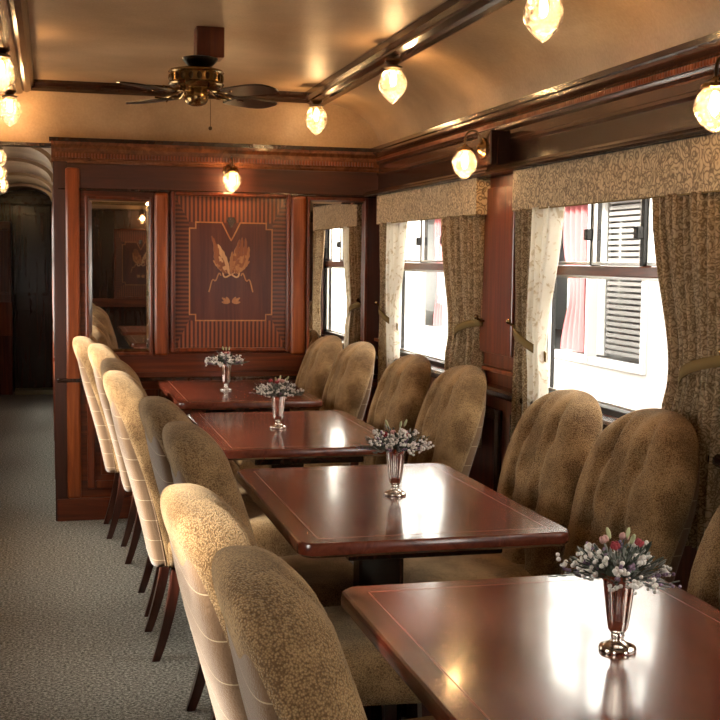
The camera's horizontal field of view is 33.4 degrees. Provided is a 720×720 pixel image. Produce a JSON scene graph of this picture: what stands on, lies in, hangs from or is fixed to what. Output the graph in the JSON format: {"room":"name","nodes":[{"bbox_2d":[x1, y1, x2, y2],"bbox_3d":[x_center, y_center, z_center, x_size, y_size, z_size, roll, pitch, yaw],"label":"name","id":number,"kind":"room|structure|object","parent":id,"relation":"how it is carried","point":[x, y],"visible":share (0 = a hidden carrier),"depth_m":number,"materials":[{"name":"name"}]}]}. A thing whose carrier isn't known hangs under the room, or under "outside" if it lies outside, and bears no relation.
{"room":"train carriage","nodes":[
{"label":"train carriage","id":0,"kind":"room"},
{"bbox_2d":[0,146,52,194],"bbox_3d":[-2.651,-1.546,9.339,0.750,0.420,6.400,-1,5,-14],"label":"ceiling","id":1,"kind":"structure","parent":0,"point":[15,152],"depth_m":9.18,"materials":[{"name":"paint"}]},
{"bbox_2d":[0,146,6,167],"bbox_3d":[-2.143,-1.208,7.115,0.096,0.152,0.094,-1,5,-14],"label":"ceiling lamp","id":2,"kind":"object","parent":1,"relation":"attached to","point":[1,148],"visible":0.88,"depth_m":7.11,"materials":[{"name":"white glass"}]},
{"bbox_2d":[0,162,6,181],"bbox_3d":[-2.535,-1.324,8.455,0.096,0.152,0.094,-1,5,-14],"label":"ceiling lamp","id":3,"kind":"object","parent":1,"relation":"attached to","point":[2,162],"visible":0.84,"depth_m":8.45,"materials":[{"name":"white glass"}]},
{"bbox_2d":[0,177,8,192],"bbox_3d":[-2.943,-1.449,9.893,0.096,0.152,0.094,-1,5,-14],"label":"ceiling lamp","id":4,"kind":"object","parent":1,"relation":"attached to","point":[3,183],"visible":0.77,"depth_m":9.88,"materials":[{"name":"white glass"}]},
{"bbox_2d":[0,172,51,193],"bbox_3d":[-2.759,-1.431,9.683,0.570,0.160,0.100,-1,5,-14],"label":"trim","id":5,"kind":"structure","parent":1,"relation":"attached to","point":[43,180],"depth_m":9.66,"materials":[{"name":"paint"}]},
{"bbox_2d":[0,183,51,201],"bbox_3d":[-3.133,-1.556,11.131,0.570,0.160,0.100,-1,5,-14],"label":"trim","id":6,"kind":"structure","parent":1,"relation":"attached to","point":[48,193],"depth_m":11.10,"materials":[{"name":"paint"}]},
{"bbox_2d":[0,157,52,182],"bbox_3d":[-2.386,-1.306,8.236,0.570,0.160,0.100,-1,5,-14],"label":"trim","id":7,"kind":"structure","parent":1,"relation":"attached to","point":[9,159],"depth_m":8.22,"materials":[{"name":"paint"}]},
{"bbox_2d":[26,147,52,168],"bbox_3d":[-2.049,-1.193,6.934,0.570,0.160,0.100,-1,5,-14],"label":"trim","id":8,"kind":"structure","parent":1,"relation":"attached to","point":[43,152],"depth_m":6.94,"materials":[{"name":"paint"}]},
{"bbox_2d":[0,190,52,391],"bbox_3d":[-3.452,-0.717,12.396,0.550,2.100,0.160,-1,5,-14],"label":"wall","id":9,"kind":"structure","parent":0,"point":[16,197],"depth_m":12.30,"materials":[{"name":"brown wood"}]},
{"bbox_2d":[12,205,51,389],"bbox_3d":[-3.381,-0.634,12.384,0.380,1.900,0.109,-1,5,-14],"label":"door","id":10,"kind":"structure","parent":9,"relation":"in","point":[31,225],"depth_m":12.39,"materials":[{"name":"brown wood"}]},
{"bbox_2d":[15,387,52,394],"bbox_3d":[-3.350,0.321,12.336,0.380,0.045,0.260,-1,5,-14],"label":"trim","id":11,"kind":"structure","parent":9,"relation":"attached to","point":[18,391],"depth_m":12.23,"materials":[{"name":"brown"}]},
{"bbox_2d":[0,89,379,520],"bbox_3d":[-1.018,-0.315,6.488,2.310,2.340,0.100,-1,5,-14],"label":"wall","id":12,"kind":"structure","parent":0,"point":[84,486],"depth_m":6.42,"materials":[{"name":"brown wood"}]},
{"bbox_2d":[0,47,15,93],"bbox_3d":[-1.446,-1.162,4.833,0.120,0.182,0.117,-1,5,-14],"label":"ceiling lamp","id":13,"kind":"object","parent":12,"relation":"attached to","point":[3,50],"visible":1,"depth_m":4.82,"materials":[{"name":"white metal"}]},
{"bbox_2d":[0,89,21,126],"bbox_3d":[-1.765,-1.267,6.047,0.120,0.182,0.117,-1,5,-14],"label":"ceiling lamp","id":14,"kind":"object","parent":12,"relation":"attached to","point":[9,94],"visible":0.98,"depth_m":6.04,"materials":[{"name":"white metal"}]},
{"bbox_2d":[0,0,33,93],"bbox_3d":[-0.648,-1.049,1.980,0.110,0.084,8.720,-1,5,-14],"label":"trim","id":15,"kind":"structure","parent":12,"relation":"attached to","point":[15,35],"depth_m":4.72,"materials":[{"name":"brown wood"}]},
{"bbox_2d":[0,141,50,147],"bbox_3d":[-1.853,-1.119,6.213,0.570,0.017,0.100,-1,5,-14],"label":"trim","id":16,"kind":"structure","parent":12,"relation":"attached to","point":[2,143],"depth_m":6.20,"materials":[{"name":"brown wood"}]},
{"bbox_2d":[85,196,152,354],"bbox_3d":[-1.278,-0.444,6.370,0.351,0.840,0.032,0,5,-14],"label":"wall mirror","id":17,"kind":"object","parent":12,"relation":"attached to","point":[118,230],"visible":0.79,"depth_m":6.37,"materials":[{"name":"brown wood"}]},
{"bbox_2d":[31,79,306,102],"bbox_3d":[-0.990,-1.426,6.361,1.620,0.060,0.045,-1,5,-14],"label":"trim","id":18,"kind":"structure","parent":12,"relation":"attached to","point":[39,84],"depth_m":6.28,"materials":[{"name":"brown wood"}]},
{"bbox_2d":[49,137,372,151],"bbox_3d":[-0.743,-1.150,6.435,1.790,0.020,0.080,-1,5,-14],"label":"trim","id":19,"kind":"structure","parent":12,"relation":"attached to","point":[71,139],"depth_m":6.38,"materials":[{"name":"brown wood"}]},
{"bbox_2d":[51,141,378,172],"bbox_3d":[-0.739,-1.098,6.440,1.780,0.125,0.062,-1,5,-14],"label":"trim","id":20,"kind":"structure","parent":12,"relation":"attached to","point":[67,151],"depth_m":6.42,"materials":[{"name":"brown wood"}]},
{"bbox_2d":[171,191,290,351],"bbox_3d":[-0.700,-0.474,6.517,0.650,0.860,0.032,-1,5,-14],"label":"panel","id":21,"kind":"object","parent":12,"relation":"attached to","point":[230,252],"visible":1,"depth_m":6.52,"materials":[{"name":"brown wood"}]},
{"bbox_2d":[222,156,241,192],"bbox_3d":[-0.684,-0.990,6.416,0.101,0.198,0.130,-1,5,-14],"label":"wall sconce","id":22,"kind":"object","parent":12,"relation":"attached to","point":[230,171],"visible":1,"depth_m":6.40,"materials":[{"name":"white glass"}]},
{"bbox_2d":[305,99,326,134],"bbox_3d":[-0.229,-1.267,6.278,0.120,0.182,0.117,-1,5,-14],"label":"ceiling lamp","id":23,"kind":"object","parent":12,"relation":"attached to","point":[316,103],"visible":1,"depth_m":6.26,"materials":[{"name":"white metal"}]},
{"bbox_2d":[305,197,367,351],"bbox_3d":[-0.129,-0.423,6.671,0.344,0.948,0.028,-1,5,-14],"label":"wall mirror","id":24,"kind":"object","parent":12,"relation":"attached to","point":[337,228],"visible":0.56,"depth_m":6.66,"materials":[{"name":"clear mirror"}]},
{"bbox_2d":[523,0,563,42],"bbox_3d":[0.543,-1.030,3.544,0.120,0.182,0.117,-1,5,-14],"label":"ceiling lamp","id":25,"kind":"object","parent":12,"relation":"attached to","point":[543,8],"visible":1,"depth_m":3.54,"materials":[{"name":"white glass"}]},
{"bbox_2d":[0,392,405,719],"bbox_3d":[-0.874,0.929,5.970,2.510,0.050,16.400,-1,5,-14],"label":"floor","id":26,"kind":"structure","parent":0,"point":[75,645],"depth_m":4.76,"materials":[{"name":"grey carpet"}]},
{"bbox_2d":[0,221,12,394],"bbox_3d":[-3.615,-0.530,12.232,0.142,1.750,0.295,-1,5,-14],"label":"tall cabinet","id":27,"kind":"object","parent":26,"relation":"on","point":[6,312],"visible":0.97,"depth_m":12.11,"materials":[{"name":"brown wood"}]},
{"bbox_2d":[0,302,11,335],"bbox_3d":[-3.583,-0.414,12.111,0.142,0.340,0.025,-1,5,-14],"label":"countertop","id":28,"kind":"structure","parent":27,"relation":"on","point":[5,307],"depth_m":12.10,"materials":[{"name":"brown wood"}]},
{"bbox_2d":[72,336,124,538],"bbox_3d":[-1.128,0.379,6.188,0.684,1.005,0.482,-1,5,-14],"label":"dining chair","id":29,"kind":"object","parent":26,"relation":"on","point":[80,344],"visible":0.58,"depth_m":5.95,"materials":[{"name":"fabric"}]},
{"bbox_2d":[88,343,239,563],"bbox_3d":[-0.940,0.422,5.701,0.684,1.005,0.482,-1,5,-14],"label":"dining chair","id":30,"kind":"object","parent":26,"relation":"on","point":[97,352],"visible":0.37,"depth_m":5.50,"materials":[{"name":"fabric"}]},
{"bbox_2d":[100,358,254,616],"bbox_3d":[-0.707,0.491,4.897,0.684,1.005,0.482,-1,5,-14],"label":"dining chair","id":31,"kind":"object","parent":26,"relation":"on","point":[107,364],"visible":0.14,"depth_m":4.73,"materials":[{"name":"fabric"}]},
{"bbox_2d":[103,370,299,661],"bbox_3d":[-0.585,0.537,4.373,0.684,1.005,0.482,-1,5,-14],"label":"dining chair","id":32,"kind":"object","parent":26,"relation":"on","point":[124,394],"visible":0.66,"depth_m":4.15,"materials":[{"name":"fabric"}]},
{"bbox_2d":[158,379,322,412],"bbox_3d":[-0.629,0.523,6.063,0.690,0.750,1.030,-1,5,-14],"label":"dining table","id":33,"kind":"object","parent":26,"relation":"on","point":[206,396],"visible":0.42,"depth_m":5.71,"materials":[{"name":"brown wood"}]},
{"bbox_2d":[205,346,248,390],"bbox_3d":[-0.664,0.041,6.004,0.226,0.219,0.211,0,5,-5],"label":"bud vase","id":34,"kind":"object","parent":33,"relation":"on","point":[225,360],"visible":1,"depth_m":5.98,"materials":[{"name":"silver metal"}]},
{"bbox_2d":[221,364,231,383],"bbox_3d":[-0.670,0.069,6.005,0.063,0.104,0.063,4,6,35],"label":"cup","id":35,"kind":"object","parent":34,"relation":"on","point":[226,371],"depth_m":5.99,"materials":[{"name":"silver metal"}]},
{"bbox_2d":[139,396,353,719],"bbox_3d":[-0.311,0.605,3.592,0.684,1.005,0.482,-1,5,-15],"label":"dining chair","id":36,"kind":"object","parent":26,"relation":"on","point":[327,577],"visible":0.3,"depth_m":3.46,"materials":[{"name":"fabric"}]},
{"bbox_2d":[212,545,366,719],"bbox_3d":[0.129,0.764,1.753,0.684,1.005,0.482,0,5,-12],"label":"dining chair","id":37,"kind":"object","parent":26,"relation":"on","point":[290,663],"visible":1,"depth_m":1.50,"materials":[{"name":"beige fabric"}]},
{"bbox_2d":[162,421,431,719],"bbox_3d":[-0.154,0.652,3.051,0.684,1.005,0.482,0,5,-13],"label":"dining chair","id":38,"kind":"object","parent":26,"relation":"on","point":[194,457],"visible":0.35,"depth_m":2.87,"materials":[{"name":"fabric"}]},
{"bbox_2d":[187,410,407,467],"bbox_3d":[-0.283,0.639,4.723,0.690,0.750,1.030,-1,5,-14],"label":"dining table","id":39,"kind":"object","parent":26,"relation":"on","point":[329,436],"visible":0.4,"depth_m":4.48,"materials":[{"name":"brown wood"}]},
{"bbox_2d":[249,375,303,428],"bbox_3d":[-0.316,0.164,4.675,0.210,0.203,0.205,2,5,12],"label":"bud vase","id":40,"kind":"object","parent":39,"relation":"on","point":[276,391],"visible":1,"depth_m":4.65,"materials":[{"name":"silver metal"}]},
{"bbox_2d":[271,395,284,420],"bbox_3d":[-0.319,0.183,4.678,0.063,0.104,0.063,1,5,8],"label":"cup","id":41,"kind":"object","parent":40,"relation":"on","point":[277,403],"depth_m":4.66,"materials":[{"name":"silver metal"}]},
{"bbox_2d":[160,483,435,719],"bbox_3d":[-0.022,0.722,2.236,0.684,1.005,0.482,-1,5,-15],"label":"dining chair","id":42,"kind":"object","parent":26,"relation":"on","point":[199,523],"visible":0.62,"depth_m":1.98,"materials":[{"name":"fabric"}]},
{"bbox_2d":[233,342,375,469],"bbox_3d":[-0.280,0.413,5.902,0.684,1.005,0.482,-1,5,-14],"label":"dining chair","id":43,"kind":"object","parent":26,"relation":"on","point":[348,385],"visible":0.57,"depth_m":5.75,"materials":[{"name":"fabric"}]},
{"bbox_2d":[290,335,341,410],"bbox_3d":[-0.448,0.373,6.363,0.684,1.005,0.482,-1,5,-14],"label":"dining chair","id":44,"kind":"object","parent":26,"relation":"on","point":[319,358],"visible":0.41,"depth_m":6.24,"materials":[{"name":"fabric"}]},
{"bbox_2d":[359,354,430,464],"bbox_3d":[-0.055,0.480,5.137,0.684,1.005,0.482,-1,5,-14],"label":"dining chair","id":45,"kind":"object","parent":26,"relation":"on","point":[401,391],"visible":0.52,"depth_m":5.02,"materials":[{"name":"fabric"}]},
{"bbox_2d":[236,463,569,719],"bbox_3d":[0.063,0.755,3.382,0.690,0.750,1.030,-1,5,-14],"label":"dining table","id":46,"kind":"object","parent":26,"relation":"on","point":[325,511],"visible":0.83,"depth_m":3.16,"materials":[{"name":"brown wood"}]},
{"bbox_2d":[353,419,433,496],"bbox_3d":[0.091,0.273,3.362,0.224,0.214,0.210,0,5,-3],"label":"bud vase","id":47,"kind":"object","parent":46,"relation":"on","point":[395,448],"visible":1,"depth_m":3.34,"materials":[{"name":"silver metal"}]},
{"bbox_2d":[385,449,405,484],"bbox_3d":[0.100,0.298,3.368,0.063,0.104,0.063,2,5,16],"label":"cup","id":48,"kind":"object","parent":47,"relation":"on","point":[395,463],"depth_m":3.35,"materials":[{"name":"silver metal"}]},
{"bbox_2d":[407,365,486,475],"bbox_3d":[0.126,0.523,4.638,0.684,1.005,0.482,-1,5,-14],"label":"dining chair","id":49,"kind":"object","parent":26,"relation":"on","point":[452,411],"visible":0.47,"depth_m":4.50,"materials":[{"name":"fabric"}]},
{"bbox_2d":[403,389,602,718],"bbox_3d":[0.387,0.600,3.762,0.684,1.005,0.482,-1,5,-17],"label":"dining chair","id":50,"kind":"object","parent":26,"relation":"on","point":[549,447],"visible":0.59,"depth_m":3.66,"materials":[{"name":"fabric"}]},
{"bbox_2d":[340,574,719,719],"bbox_3d":[0.409,0.871,2.042,0.690,0.750,1.030,-1,5,-14],"label":"dining table","id":51,"kind":"object","parent":26,"relation":"on","point":[514,648],"visible":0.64,"depth_m":2.05,"materials":[{"name":"brown wood"}]},
{"bbox_2d":[548,527,681,655],"bbox_3d":[0.441,0.392,2.025,0.222,0.207,0.222,-2,6,-32],"label":"bud vase","id":52,"kind":"object","parent":51,"relation":"on","point":[620,571],"visible":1,"depth_m":2.02,"materials":[{"name":"silver metal"}]},
{"bbox_2d":[601,573,638,634],"bbox_3d":[0.440,0.413,2.040,0.063,0.104,0.063,2,5,20],"label":"cup","id":53,"kind":"object","parent":52,"relation":"on","point":[618,603],"depth_m":2.02,"materials":[{"name":"silver metal"}]},
{"bbox_2d":[561,408,699,583],"bbox_3d":[0.543,0.642,3.275,0.684,1.005,0.482,-1,5,-18],"label":"dining chair","id":54,"kind":"object","parent":26,"relation":"on","point":[641,474],"visible":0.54,"depth_m":3.23,"materials":[{"name":"fabric"}]},
{"bbox_2d":[687,505,719,608],"bbox_3d":[0.621,0.718,2.374,0.684,1.005,0.482,-1,5,-16],"label":"dining chair","id":55,"kind":"object","parent":26,"relation":"on","point":[704,580],"visible":0.33,"depth_m":2.52,"materials":[{"name":"fabric"}]},
{"bbox_2d":[0,0,719,144],"bbox_3d":[0.081,-1.003,2.199,2.610,0.450,8.870,-1,5,-14],"label":"ceiling","id":56,"kind":"structure","parent":0,"point":[283,45],"depth_m":4.71,"materials":[{"name":"glossy cream paint"}]},
{"bbox_2d":[116,26,277,129],"bbox_3d":[-0.629,-1.117,4.765,0.628,0.406,0.655,0,5,-7],"label":"ceiling fan","id":57,"kind":"object","parent":56,"relation":"hanging from","point":[199,78],"visible":1,"depth_m":4.71,"materials":[{"name":"brown wood"}]},
{"bbox_2d":[305,0,514,105],"bbox_3d":[0.831,-1.062,2.362,0.110,0.084,8.720,-1,5,-14],"label":"trim","id":58,"kind":"structure","parent":56,"relation":"attached to","point":[449,18],"depth_m":4.73,"materials":[{"name":"brown wood"}]},
{"bbox_2d":[379,58,406,103],"bbox_3d":[0.137,-1.155,4.983,0.120,0.182,0.117,-1,5,-14],"label":"ceiling lamp","id":59,"kind":"object","parent":58,"relation":"attached to","point":[393,63],"visible":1,"depth_m":4.97,"materials":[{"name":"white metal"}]},
{"bbox_2d":[379,302,696,591],"bbox_3d":[1.220,0.201,2.587,0.070,2.015,8.890,-1,5,-14],"label":"wall","id":60,"kind":"structure","parent":0,"point":[482,469],"depth_m":5.02,"materials":[{"name":"brown wood"}]},
{"bbox_2d":[400,220,444,367],"bbox_3d":[0.362,-0.379,5.896,0.062,0.810,1.230,-1,5,-14],"label":"window","id":61,"kind":"structure","parent":60,"relation":"in","point":[436,265],"depth_m":6.06,"materials":[{"name":"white metal"}]},
{"bbox_2d":[376,178,490,224],"bbox_3d":[0.323,-0.742,5.725,0.081,0.154,1.570,-1,5,-14],"label":"valance","id":62,"kind":"object","parent":60,"relation":"attached to","point":[468,197],"visible":0.87,"depth_m":5.47,"materials":[{"name":"beige fabric"}]},
{"bbox_2d":[375,222,406,385],"bbox_3d":[0.159,-0.231,6.354,0.093,0.985,0.410,-1,5,-14],"label":"curtain","id":63,"kind":"object","parent":62,"relation":"hanging from","point":[393,236],"visible":0.76,"depth_m":6.26,"materials":[{"name":"beige fabric"}]},
{"bbox_2d":[377,223,386,385],"bbox_3d":[0.145,-0.236,6.408,0.086,0.985,0.212,-1,5,-14],"label":"drape","id":64,"kind":"object","parent":63,"relation":"hanging from","point":[382,342],"depth_m":6.39,"materials":[{"name":"beige fabric"}]},
{"bbox_2d":[441,215,484,447],"bbox_3d":[0.445,-0.135,5.243,0.093,0.985,0.489,-1,5,-14],"label":"curtain","id":65,"kind":"object","parent":62,"relation":"hanging from","point":[462,238],"visible":0.66,"depth_m":5.14,"materials":[{"name":"brown fabric"}]},
{"bbox_2d":[455,215,484,447],"bbox_3d":[0.467,-0.128,5.161,0.088,0.985,0.269,-1,5,-14],"label":"drape","id":66,"kind":"object","parent":65,"relation":"hanging from","point":[469,230],"depth_m":5.09,"materials":[{"name":"beige fabric"}]},
{"bbox_2d":[374,338,512,376],"bbox_3d":[1.180,0.247,2.565,0.040,0.017,8.720,-1,5,-14],"label":"trim","id":67,"kind":"structure","parent":60,"relation":"attached to","point":[485,367],"depth_m":4.91,"materials":[{"name":"brown wood"}]},
{"bbox_2d":[452,129,510,179],"bbox_3d":[0.468,-0.813,4.756,0.215,0.198,0.150,-1,5,-14],"label":"wall sconce","id":68,"kind":"object","parent":60,"relation":"attached to","point":[493,147],"visible":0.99,"depth_m":4.71,"materials":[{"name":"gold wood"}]},
{"bbox_2d":[480,174,515,370],"bbox_3d":[1.037,-0.202,3.085,0.039,0.780,4.370,-1,5,-14],"label":"wall panel","id":69,"kind":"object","parent":60,"relation":"attached to","point":[499,274],"depth_m":4.85,"materials":[{"name":"brown wood"}]},
{"bbox_2d":[485,405,510,491],"bbox_3d":[1.087,0.698,2.953,0.023,0.640,7.880,-1,5,-14],"label":"trim","id":70,"kind":"structure","parent":60,"relation":"attached to","point":[495,414],"depth_m":4.93,"materials":[{"name":"brown wood"}]},
{"bbox_2d":[363,120,719,197],"bbox_3d":[1.147,-0.564,2.486,0.108,0.045,8.720,-1,5,-14],"label":"trim","id":71,"kind":"structure","parent":60,"relation":"attached to","point":[698,130],"depth_m":4.04,"materials":[{"name":"brown wood"}]},
{"bbox_2d":[372,31,719,176],"bbox_3d":[1.172,-0.732,2.478,0.062,0.148,8.720,-1,5,-14],"label":"trim","id":72,"kind":"structure","parent":60,"relation":"attached to","point":[677,78],"depth_m":4.08,"materials":[{"name":"brown wood"}]},
{"bbox_2d":[375,351,719,467],"bbox_3d":[1.158,0.329,2.566,0.062,0.038,8.720,-1,5,-14],"label":"trim","id":73,"kind":"structure","parent":60,"relation":"attached to","point":[495,390],"depth_m":4.78,"materials":[{"name":"brown wood"}]},
{"bbox_2d":[378,94,719,188],"bbox_3d":[1.198,-0.617,2.495,0.026,0.100,8.720,-1,5,-14],"label":"trim","id":74,"kind":"structure","parent":60,"relation":"attached to","point":[681,115],"depth_m":4.09,"materials":[{"name":"brown wood"}]},
{"bbox_2d":[547,198,657,417],"bbox_3d":[0.853,-0.214,3.995,0.062,0.810,1.170,-1,5,-14],"label":"window","id":75,"kind":"structure","parent":60,"relation":"in","point":[642,270],"depth_m":4.06,"materials":[{"name":"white metal"}]},
{"bbox_2d":[512,133,719,211],"bbox_3d":[0.802,-0.581,3.868,0.081,0.154,1.480,-1,5,-14],"label":"valance","id":76,"kind":"object","parent":60,"relation":"attached to","point":[685,166],"visible":0.91,"depth_m":3.68,"materials":[{"name":"beige fabric"}]},
{"bbox_2d":[506,206,564,438],"bbox_3d":[0.642,-0.069,4.475,0.090,0.985,0.404,-1,5,-14],"label":"curtain","id":77,"kind":"object","parent":76,"relation":"hanging from","point":[538,232],"visible":0.68,"depth_m":4.40,"materials":[{"name":"beige fabric"}]},
{"bbox_2d":[510,209,531,438],"bbox_3d":[0.629,-0.073,4.525,0.087,0.985,0.213,-1,5,-14],"label":"drape","id":78,"kind":"object","parent":77,"relation":"hanging from","point":[522,328],"depth_m":4.50,"materials":[{"name":"beige fabric"}]},
{"bbox_2d":[652,191,719,550],"bbox_3d":[0.929,0.027,3.364,0.090,0.985,0.395,-1,5,-14],"label":"curtain","id":79,"kind":"object","parent":76,"relation":"hanging from","point":[686,228],"visible":0.77,"depth_m":3.32,"materials":[{"name":"brown fabric"}]},
{"bbox_2d":[682,191,719,550],"bbox_3d":[0.942,0.032,3.314,0.087,0.985,0.204,-1,5,-14],"label":"drape","id":80,"kind":"object","parent":79,"relation":"hanging from","point":[700,211],"depth_m":3.26,"materials":[{"name":"beige fabric"}]},
{"bbox_2d":[693,57,719,133],"bbox_3d":[0.929,-0.658,2.971,0.215,0.198,0.150,-1,5,-14],"label":"wall sconce","id":81,"kind":"object","parent":60,"relation":"attached to","point":[713,84],"visible":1,"depth_m":2.95,"materials":[{"name":"white glass"}]},
{"bbox_2d":[596,202,611,355],"bbox_3d":[1.539,-0.541,7.720,0.040,1.010,0.280,-1,5,-14],"label":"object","id":82,"kind":"object","parent":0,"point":[603,285],"depth_m":7.63,"materials":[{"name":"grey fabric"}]},
{"bbox_3d":[-2.374,-0.408,9.446,0.060,2.000,6.320,-1,5,-14],"label":"wall","id":83,"kind":"structure","parent":0,"visible":0},
{"bbox_2d":[51,185,54,459],"bbox_3d":[-2.408,-0.383,9.450,0.024,1.650,5.700,-1,5,-14],"label":"trim","id":84,"kind":"structure","parent":83,"relation":"attached to","point":[52,185],"depth_m":7.77,"materials":[{"name":"brown wood"}]},
{"label":"outside","id":85,"kind":"structure","parent":0,"visible":0},
{"bbox_3d":[-1.529,2.147,6.009,28.000,0.100,40.000,-1,5,-14],"label":"ground","id":86,"kind":"structure","parent":85,"visible":0},
{"bbox_2d":[404,199,667,409],"bbox_3d":[2.355,0.024,8.902,2.560,3.750,16.000,-1,5,-14],"label":"window glass","id":87,"kind":"object","parent":86,"relation":"on","point":[611,339],"visible":0.27,"depth_m":7.61,"materials":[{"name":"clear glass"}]},
{"bbox_2d":[433,219,442,326],"bbox_3d":[0.727,-0.806,10.783,0.040,1.010,0.420,-1,5,-14],"label":"curtain","id":88,"kind":"object","parent":87,"relation":"hanging from","point":[438,310],"depth_m":10.81,"materials":[{"name":"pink fabric"}]},
{"bbox_2d":[560,204,587,352],"bbox_3d":[1.437,-0.568,8.033,0.040,1.010,0.420,-1,5,-14],"label":"curtain","id":89,"kind":"object","parent":87,"relation":"hanging from","point":[575,221],"depth_m":8.01,"materials":[{"name":"pink fabric"}]},
{"bbox_2d":[566,202,641,362],"bbox_3d":[1.653,-0.532,7.636,0.020,1.090,1.540,-1,5,-14],"label":"blind","id":90,"kind":"object","parent":87,"relation":"hanging from","point":[617,357],"depth_m":7.57,"materials":[{"name":"grey fabric"}]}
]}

